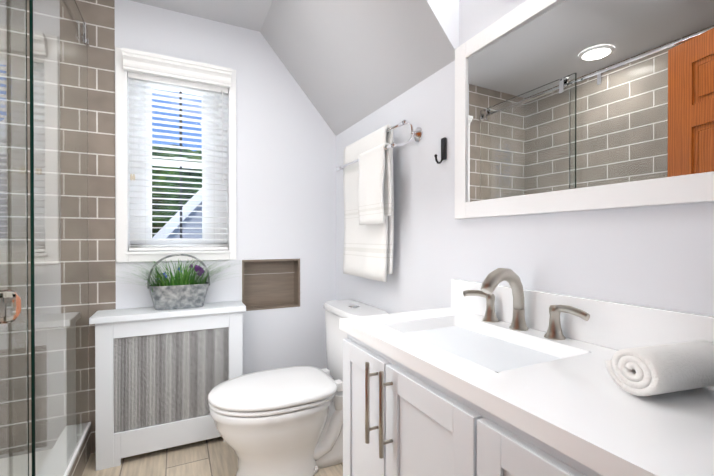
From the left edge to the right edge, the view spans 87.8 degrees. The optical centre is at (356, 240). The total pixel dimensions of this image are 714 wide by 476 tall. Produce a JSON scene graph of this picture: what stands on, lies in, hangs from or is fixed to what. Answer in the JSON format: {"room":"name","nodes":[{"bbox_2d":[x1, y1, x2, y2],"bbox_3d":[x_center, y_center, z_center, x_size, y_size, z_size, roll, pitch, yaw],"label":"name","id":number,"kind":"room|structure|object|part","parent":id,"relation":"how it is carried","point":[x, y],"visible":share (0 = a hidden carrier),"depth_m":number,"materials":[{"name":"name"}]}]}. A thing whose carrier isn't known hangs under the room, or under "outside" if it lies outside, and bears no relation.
{"room":"bathroom","nodes":[
{"label":"bathroom","id":0,"kind":"room"},
{"bbox_2d":[27,0,335,453],"bbox_3d":[-1.075,-0.093,2.211,2.000,2.456,0.143,0,0,-26],"label":"wall","id":1,"kind":"structure","parent":0,"point":[285,172],"depth_m":2.33,"materials":[{"name":"white paint"}]},
{"bbox_2d":[115,47,235,262],"bbox_3d":[-1.044,-0.462,2.186,0.626,1.162,0.252,0,0,-26],"label":"window unit","id":2,"kind":"structure","parent":1,"relation":"in","point":[178,135],"depth_m":2.19,"materials":[{"name":"white wood"}]},
{"bbox_3d":[-1.076,-0.463,2.265,0.528,1.055,0.082,0,0,-26],"label":"sash frame","id":3,"kind":"part","parent":2,"relation":"part of","materials":[{"name":"white plastic"}]},
{"bbox_2d":[130,0,272,31],"bbox_3d":[-0.359,-1.313,0.736,2.000,0.001,3.130,0,0,-26],"label":"ceiling","id":4,"kind":"structure","parent":0,"point":[250,14],"depth_m":2.12,"materials":[{"name":"grey paint"}]},
{"bbox_2d":[82,437,342,475],"bbox_3d":[-0.347,1.173,0.784,2.150,0.060,3.280,0,0,-26],"label":"floor","id":5,"kind":"structure","parent":0,"point":[216,456],"depth_m":1.89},
{"bbox_2d":[0,0,90,475],"bbox_3d":[-1.187,0.015,0.841,0.591,2.255,2.223,0,0,-26],"label":"shower enclosure","id":6,"kind":"object","parent":5,"relation":"on","point":[60,422],"visible":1,"depth_m":1.32,"materials":[{"name":"clear glass"}]},
{"bbox_2d":[0,289,21,323],"bbox_3d":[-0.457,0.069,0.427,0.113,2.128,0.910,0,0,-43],"label":"door handle","id":7,"kind":"structure","parent":6,"relation":"attached to","point":[10,305],"depth_m":0.68,"materials":[{"name":"silver metal"}]},
{"bbox_2d":[89,301,245,470],"bbox_3d":[-1.009,0.754,2.051,0.738,0.762,0.211,0,0,-26],"label":"radiator cover","id":8,"kind":"object","parent":5,"relation":"on","point":[160,375],"visible":0.81,"depth_m":1.96,"materials":[{"name":"white paint"}]},
{"bbox_2d":[109,254,237,309],"bbox_3d":[-0.934,0.223,2.050,0.810,0.298,0.258,0,0,-26],"label":"flower basket","id":9,"kind":"object","parent":8,"relation":"on","point":[180,292],"visible":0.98,"depth_m":2.03,"materials":[{"name":"grey metal"}]},
{"bbox_2d":[208,300,388,475],"bbox_3d":[-0.321,0.750,1.954,0.874,0.772,0.587,0,0,-26],"label":"toilet","id":10,"kind":"object","parent":5,"relation":"on","point":[285,421],"visible":0.83,"depth_m":1.74,"materials":[{"name":"white ceramic"}]},
{"bbox_2d":[339,268,713,475],"bbox_3d":[0.365,0.612,0.929,0.534,1.059,1.005,0,0,-26],"label":"bathroom vanity","id":11,"kind":"object","parent":5,"relation":"on","point":[489,376],"visible":0.98,"depth_m":0.83,"materials":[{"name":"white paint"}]},
{"bbox_2d":[463,268,589,339],"bbox_3d":[0.443,0.176,1.114,0.179,0.189,0.452,0,0,-26],"label":"faucet","id":12,"kind":"object","parent":11,"relation":"on","point":[516,311],"depth_m":1.12,"materials":[{"name":"silver metal"}]},
{"bbox_2d":[605,340,713,395],"bbox_3d":[0.569,0.229,0.675,0.190,0.078,0.097,0,0,-16],"label":"rolled towel","id":13,"kind":"object","parent":11,"relation":"on","point":[653,370],"visible":1,"depth_m":0.64,"materials":[{"name":"white fabric"}]},
{"bbox_2d":[260,0,454,135],"bbox_3d":[-0.106,-1.021,1.907,0.521,0.597,1.250,0,0,-26],"label":"ceiling slope","id":14,"kind":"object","parent":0,"point":[348,63],"visible":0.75,"depth_m":1.88,"materials":[{"name":"grey paint"}]},
{"bbox_2d":[427,0,458,48],"bbox_3d":[0.168,-1.018,1.345,0.521,0.597,0.001,0,0,-26],"label":"wall","id":15,"kind":"structure","parent":0,"point":[446,12],"depth_m":1.44,"materials":[{"name":"white paint"}]},
{"bbox_2d":[336,0,713,351],"bbox_3d":[0.540,-0.088,1.182,0.001,2.456,3.130,0,0,-26],"label":"wall","id":16,"kind":"structure","parent":0,"point":[660,256],"depth_m":1.32,"materials":[{"name":"white paint"}]},
{"bbox_2d":[335,119,422,281],"bbox_3d":[0.068,-0.182,1.962,0.162,0.763,0.711,0,0,-26],"label":"towel rail","id":17,"kind":"object","parent":16,"relation":"attached to","point":[367,169],"visible":1,"depth_m":1.85,"materials":[{"name":"white fabric"}]},
{"bbox_2d":[343,125,393,281],"bbox_3d":[0.049,-0.182,2.018,0.071,0.763,0.475,0,0,-26],"label":"hanging towel","id":18,"kind":"object","parent":17,"relation":"hanging from","point":[368,248],"depth_m":1.98,"materials":[{"name":"white fabric"}]},
{"bbox_2d":[434,137,446,163],"bbox_3d":[0.341,-0.369,1.525,0.054,0.109,0.025,0,0,-26],"label":"robe hook","id":19,"kind":"object","parent":16,"relation":"attached to","point":[444,148],"visible":1,"depth_m":1.52,"materials":[{"name":"black metal"}]},
{"bbox_2d":[455,0,713,218],"bbox_3d":[0.601,-0.412,1.024,0.024,0.661,0.956,0,0,-26],"label":"framed mirror","id":20,"kind":"object","parent":16,"relation":"attached to","point":[570,105],"visible":0.96,"depth_m":0.99,"materials":[{"name":"white mirror"}]}
]}

